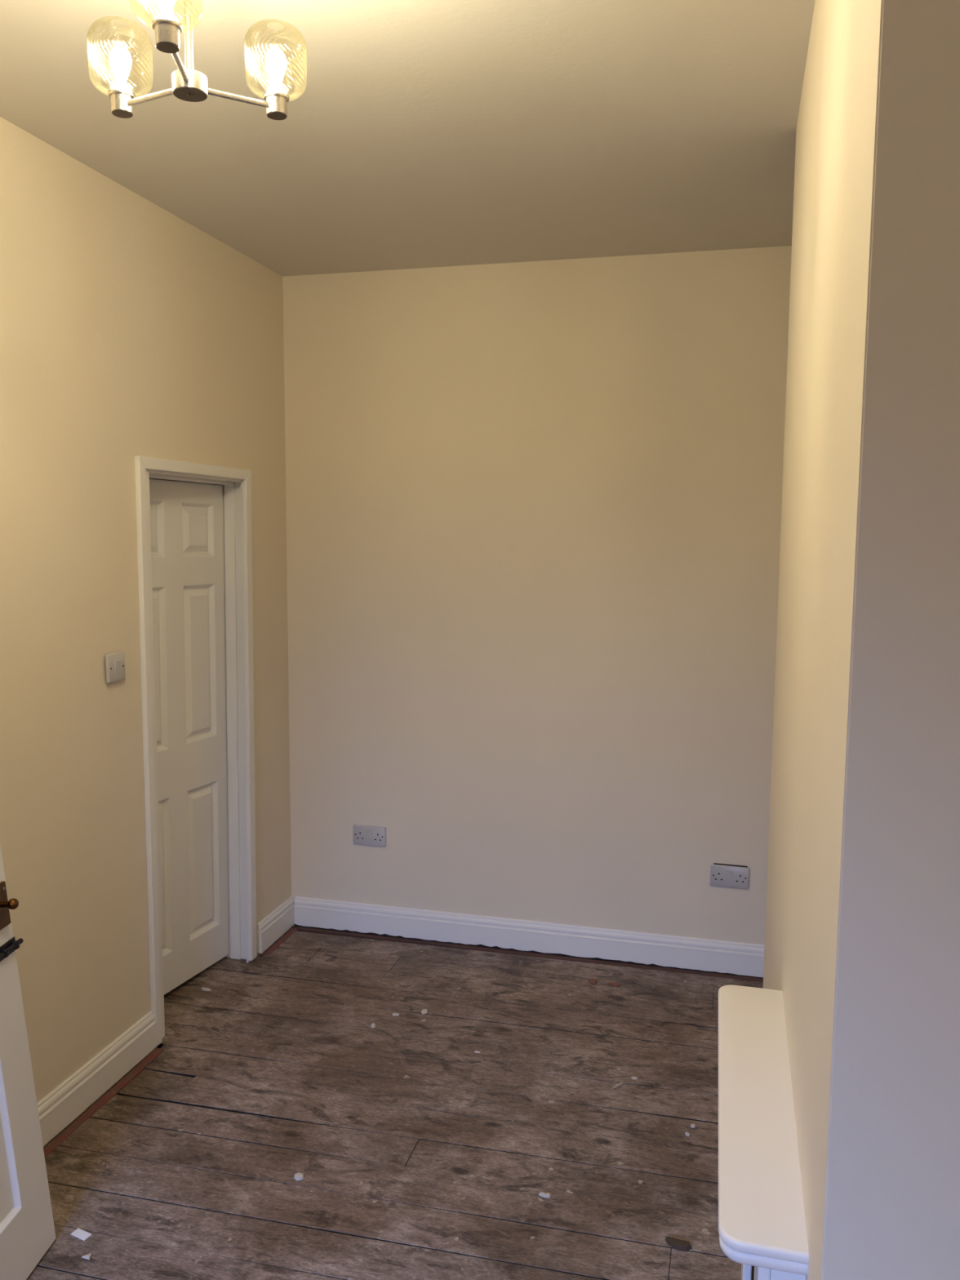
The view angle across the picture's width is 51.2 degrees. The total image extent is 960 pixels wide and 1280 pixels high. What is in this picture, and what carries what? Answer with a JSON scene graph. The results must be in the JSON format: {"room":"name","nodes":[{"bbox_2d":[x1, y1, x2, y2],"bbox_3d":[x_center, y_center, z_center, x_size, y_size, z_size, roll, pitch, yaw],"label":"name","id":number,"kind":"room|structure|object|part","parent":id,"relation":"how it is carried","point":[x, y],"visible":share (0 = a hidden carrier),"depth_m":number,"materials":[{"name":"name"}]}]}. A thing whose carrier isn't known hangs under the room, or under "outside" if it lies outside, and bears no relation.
{"room":"empty living room","nodes":[
{"label":"empty living room","id":0,"kind":"room"},
{"bbox_2d":[0,116,292,1148],"bbox_3d":[-1.508,0.168,1.775,0.120,2.794,5.382,2,6,14],"label":"wall","id":1,"kind":"structure","parent":0,"point":[128,330],"depth_m":2.96,"materials":[{"name":"beige paint"}]},
{"bbox_2d":[36,1010,156,1146],"bbox_3d":[-1.286,1.375,2.533,0.018,0.124,1.643,2,6,14],"label":"baseboard","id":2,"kind":"structure","parent":1,"relation":"attached to","point":[67,1101],"depth_m":3.01,"materials":[{"name":"white wood"}]},
{"bbox_2d":[43,1048,164,1157],"bbox_3d":[-1.259,1.445,2.542,0.029,0.012,1.620,2,6,14],"label":"trim","id":3,"kind":"structure","parent":1,"relation":"attached to","point":[114,1091],"depth_m":3.01,"materials":[{"name":"red paint"}]},
{"bbox_2d":[105,651,125,683],"bbox_3d":[-1.109,0.083,3.049,0.022,0.088,0.088,2,6,14],"label":"light switch","id":4,"kind":"object","parent":1,"relation":"attached to","point":[114,662],"visible":1,"depth_m":3.04,"materials":[{"name":"white plastic"}]},
{"bbox_2d":[149,479,229,994],"bbox_3d":[-1.125,0.360,3.676,0.035,1.868,0.616,3,6,21],"label":"door","id":5,"kind":"structure","parent":1,"relation":"in","point":[187,519],"depth_m":3.74,"materials":[{"name":"white wood"}]},
{"bbox_3d":[-1.161,-0.385,3.467,0.016,0.199,0.186,3,6,21],"label":"panel","id":6,"kind":"part","parent":5,"relation":"part of","materials":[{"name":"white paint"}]},
{"bbox_3d":[-1.166,0.110,3.515,0.016,0.588,0.186,3,6,21],"label":"panel","id":7,"kind":"part","parent":5,"relation":"part of","materials":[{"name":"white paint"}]},
{"bbox_3d":[-1.175,0.869,3.590,0.016,0.580,0.186,3,6,21],"label":"panel","id":8,"kind":"part","parent":5,"relation":"part of","materials":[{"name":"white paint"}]},
{"bbox_3d":[-1.056,-0.410,3.731,0.016,0.199,0.186,3,6,21],"label":"panel","id":9,"kind":"part","parent":5,"relation":"part of","materials":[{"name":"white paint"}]},
{"bbox_3d":[-1.061,0.086,3.780,0.016,0.588,0.186,3,6,21],"label":"panel","id":10,"kind":"part","parent":5,"relation":"part of","materials":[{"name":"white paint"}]},
{"bbox_3d":[-1.069,0.844,3.854,0.016,0.580,0.186,3,6,21],"label":"panel","id":11,"kind":"part","parent":5,"relation":"part of","materials":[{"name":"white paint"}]},
{"bbox_2d":[134,455,257,1046],"bbox_3d":[-1.042,0.350,3.610,0.144,1.943,0.766,2,6,14],"label":"trim","id":12,"kind":"structure","parent":1,"relation":"attached to","point":[236,483],"depth_m":3.86,"materials":[{"name":"white wood"}]},
{"bbox_3d":[-1.072,0.388,3.243,0.019,1.937,0.035,2,6,14],"label":"architrave","id":13,"kind":"part","parent":12,"relation":"part of","materials":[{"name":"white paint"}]},
{"bbox_3d":[-0.978,-0.594,3.484,0.018,0.039,0.746,2,6,14],"label":"architrave","id":14,"kind":"part","parent":12,"relation":"part of","materials":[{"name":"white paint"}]},
{"bbox_3d":[-0.900,0.313,3.912,0.019,1.932,0.072,2,6,14],"label":"architrave","id":15,"kind":"part","parent":12,"relation":"part of","materials":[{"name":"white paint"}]},
{"bbox_2d":[257,896,294,953],"bbox_3d":[-0.854,1.195,4.216,0.018,0.124,0.326,2,6,14],"label":"baseboard","id":16,"kind":"structure","parent":1,"relation":"attached to","point":[278,922],"depth_m":4.18,"materials":[{"name":"white wood"}]},
{"bbox_2d":[262,928,297,955],"bbox_3d":[-0.835,1.268,4.201,0.027,0.012,0.272,2,6,14],"label":"trim","id":17,"kind":"structure","parent":1,"relation":"attached to","point":[281,940],"depth_m":4.19,"materials":[{"name":"red paint"}]},
{"bbox_2d":[149,478,216,484],"bbox_3d":[-1.539,0.198,3.737,0.900,2.310,1.520,2,6,14],"label":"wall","id":18,"kind":"structure","parent":0,"point":[149,478],"depth_m":4.30,"materials":[{"name":"beige paint"}]},
{"bbox_2d":[26,930,763,1279],"bbox_3d":[-0.790,1.561,1.740,3.380,0.060,5.142,2,6,14],"label":"floor","id":19,"kind":"structure","parent":0,"point":[420,1154],"depth_m":2.89,"materials":[{"name":"brown wood"}]},
{"bbox_2d":[71,1227,91,1240],"bbox_3d":[-0.974,1.452,2.446,0.047,0.002,0.024,4,7,27],"label":"paper scrap","id":20,"kind":"object","parent":19,"relation":"on","point":[78,1233],"visible":1,"depth_m":2.44,"materials":[{"name":"white paper"}]},
{"bbox_2d":[81,1253,91,1259],"bbox_3d":[-0.930,1.459,2.374,0.023,0.004,0.019,2,6,14],"label":"chip","id":21,"kind":"object","parent":19,"relation":"on","point":[87,1256],"visible":1,"depth_m":2.37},
{"bbox_2d":[201,987,211,991],"bbox_3d":[-1.026,1.308,3.750,0.041,0.006,0.016,2,6,14],"label":"chip","id":22,"kind":"object","parent":19,"relation":"on","point":[202,988],"visible":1,"depth_m":3.75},
{"bbox_2d":[293,1172,303,1180],"bbox_3d":[-0.482,1.428,2.666,0.026,0.008,0.023,2,6,14],"label":"chip","id":23,"kind":"object","parent":19,"relation":"on","point":[298,1176],"visible":1,"depth_m":2.66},
{"bbox_2d":[421,1008,427,1013],"bbox_3d":[-0.199,1.332,3.594,0.023,0.003,0.038,2,6,14],"label":"chip","id":24,"kind":"object","parent":19,"relation":"on","point":[424,1011],"visible":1,"depth_m":3.59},
{"bbox_2d":[538,1191,550,1197],"bbox_3d":[0.168,1.441,2.601,0.032,0.006,0.014,2,6,14],"label":"chip","id":25,"kind":"object","parent":19,"relation":"on","point":[543,1194],"visible":1,"depth_m":2.60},
{"bbox_2d":[588,978,597,983],"bbox_3d":[0.432,1.305,3.837,0.034,0.013,0.021,2,6,14],"label":"crumb","id":26,"kind":"object","parent":19,"relation":"on","point":[590,980],"visible":1,"depth_m":3.83,"materials":[{"name":"brown"}]},
{"bbox_2d":[608,982,621,986],"bbox_3d":[0.513,1.312,3.818,0.051,0.005,0.022,2,6,14],"label":"crumb","id":27,"kind":"object","parent":19,"relation":"on","point":[610,983],"visible":1,"depth_m":3.81,"materials":[{"name":"brown"}]},
{"bbox_2d":[611,1082,623,1088],"bbox_3d":[0.427,1.387,3.119,0.058,0.004,0.012,-4,8,-35],"label":"wood splinter","id":28,"kind":"object","parent":19,"relation":"on","point":[617,1085],"visible":1,"depth_m":3.12,"materials":[{"name":"beige wood"}]},
{"bbox_2d":[665,1236,692,1251],"bbox_3d":[0.480,1.460,2.421,0.066,0.012,0.029,2,6,14],"label":"flake","id":29,"kind":"object","parent":19,"relation":"on","point":[677,1244],"visible":1,"depth_m":2.42,"materials":[{"name":"brown"}]},
{"bbox_2d":[0,0,815,276],"bbox_3d":[-0.286,-1.230,1.313,2.620,0.100,5.382,2,6,14],"label":"ceiling","id":30,"kind":"structure","parent":0,"point":[414,134],"depth_m":2.52,"materials":[{"name":"white paint"}]},
{"bbox_2d":[108,0,288,119],"bbox_3d":[-0.482,-1.030,1.555,0.339,0.351,0.347,2,6,14],"label":"pendant lamp","id":31,"kind":"object","parent":30,"relation":"hanging from","point":[190,85],"visible":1,"depth_m":1.61,"materials":[{"name":"silver metal"}]},
{"bbox_3d":[-0.588,-0.940,1.638,0.034,0.061,0.034,2,6,14],"label":"bulb","id":32,"kind":"part","parent":31,"relation":"part of","materials":[{"name":"white glass"}]},
{"bbox_3d":[-0.528,-0.876,1.616,0.109,0.011,0.009,3,7,26],"label":"arm","id":33,"kind":"part","parent":31,"relation":"part of","materials":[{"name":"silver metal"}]},
{"bbox_3d":[-0.448,-0.925,1.430,0.034,0.061,0.034,2,6,14],"label":"bulb","id":34,"kind":"part","parent":31,"relation":"part of","materials":[{"name":"white glass"}]},
{"bbox_3d":[-0.453,-0.868,1.503,0.009,0.015,0.110,0,6,-4],"label":"arm","id":35,"kind":"part","parent":31,"relation":"part of","materials":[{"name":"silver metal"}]},
{"bbox_3d":[-0.457,-1.037,1.563,0.018,0.300,0.018,2,6,14],"label":"stem","id":36,"kind":"part","parent":31,"relation":"part of","materials":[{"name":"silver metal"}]},
{"bbox_3d":[-0.393,-0.879,1.624,0.109,0.011,0.009,-4,7,-34],"label":"arm","id":37,"kind":"part","parent":31,"relation":"part of","materials":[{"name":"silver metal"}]},
{"bbox_3d":[-0.337,-0.945,1.655,0.034,0.061,0.034,2,6,14],"label":"bulb","id":38,"kind":"part","parent":31,"relation":"part of","materials":[{"name":"white glass"}]},
{"bbox_2d":[282,245,791,945],"bbox_3d":[0.412,-0.059,3.989,2.500,2.794,0.120,2,6,14],"label":"wall","id":39,"kind":"structure","parent":0,"point":[533,508],"depth_m":3.96,"materials":[{"name":"beige paint"}]},
{"bbox_2d":[353,823,386,847],"bbox_3d":[-0.469,0.829,4.241,0.147,0.086,0.013,2,6,14],"label":"double socket","id":40,"kind":"object","parent":39,"relation":"attached to","point":[368,835],"visible":1,"depth_m":4.24,"materials":[{"name":"white plastic"}]},
{"bbox_2d":[292,925,763,982],"bbox_3d":[0.332,1.291,4.058,2.360,0.012,0.024,2,6,14],"label":"trim","id":41,"kind":"structure","parent":39,"relation":"attached to","point":[299,928],"depth_m":4.10,"materials":[{"name":"brown paint"}]},
{"bbox_2d":[293,896,764,978],"bbox_3d":[0.337,1.219,4.073,2.361,0.124,0.018,2,6,14],"label":"baseboard","id":42,"kind":"structure","parent":39,"relation":"attached to","point":[664,950],"depth_m":4.09,"materials":[{"name":"white wood"}]},
{"bbox_2d":[709,862,749,888],"bbox_3d":[0.967,0.916,3.882,0.147,0.090,0.013,2,7,14],"label":"double socket","id":43,"kind":"object","parent":39,"relation":"attached to","point":[724,875],"visible":1,"depth_m":3.88,"materials":[{"name":"white plastic"}]},
{"bbox_2d":[763,0,959,1279],"bbox_3d":[0.793,0.179,1.809,0.437,2.794,1.758,2,6,14],"label":"wall","id":44,"kind":"structure","parent":0,"point":[862,948],"depth_m":1.01,"materials":[{"name":"beige paint"}]},
{"bbox_2d":[718,985,808,1279],"bbox_3d":[0.426,1.125,1.620,0.118,0.850,0.729,2,6,14],"label":"fireplace surround","id":45,"kind":"object","parent":44,"relation":"attached to","point":[762,1221],"visible":1,"depth_m":1.44,"materials":[{"name":"white paint"}]},
{"bbox_3d":[0.545,1.109,1.930,0.041,0.816,0.007,2,6,14],"label":"panel","id":46,"kind":"part","parent":45,"relation":"part of","materials":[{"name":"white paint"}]},
{"bbox_3d":[0.382,1.177,1.294,0.041,0.816,0.007,2,6,14],"label":"panel","id":47,"kind":"part","parent":45,"relation":"part of","materials":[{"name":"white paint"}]},
{"bbox_3d":[-1.327,0.175,1.490,0.370,2.744,0.140,2,6,14],"label":"wall pier","id":48,"kind":"object","parent":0,"visible":0},
{"bbox_2d":[0,844,56,1279],"bbox_3d":[-1.159,0.550,1.979,0.218,1.889,0.744,1,6,5],"label":"door","id":49,"kind":"structure","parent":48,"relation":"attached to","point":[27,1228],"depth_m":2.31,"materials":[{"name":"white wood"}]},
{"bbox_3d":[-1.089,1.054,2.172,0.012,0.524,0.202,-5,6,5],"label":"panel","id":50,"kind":"part","parent":49,"relation":"part of","materials":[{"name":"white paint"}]},
{"bbox_3d":[-1.089,0.717,2.306,0.012,0.012,0.119,-5,6,5],"label":"bolt rod","id":51,"kind":"part","parent":49,"relation":"part of","materials":[{"name":"black metal"}]},
{"bbox_3d":[-1.068,0.604,2.291,0.022,0.026,0.026,-5,6,5],"label":"knob","id":52,"kind":"part","parent":49,"relation":"part of","materials":[{"name":"gold metal"}]}
]}

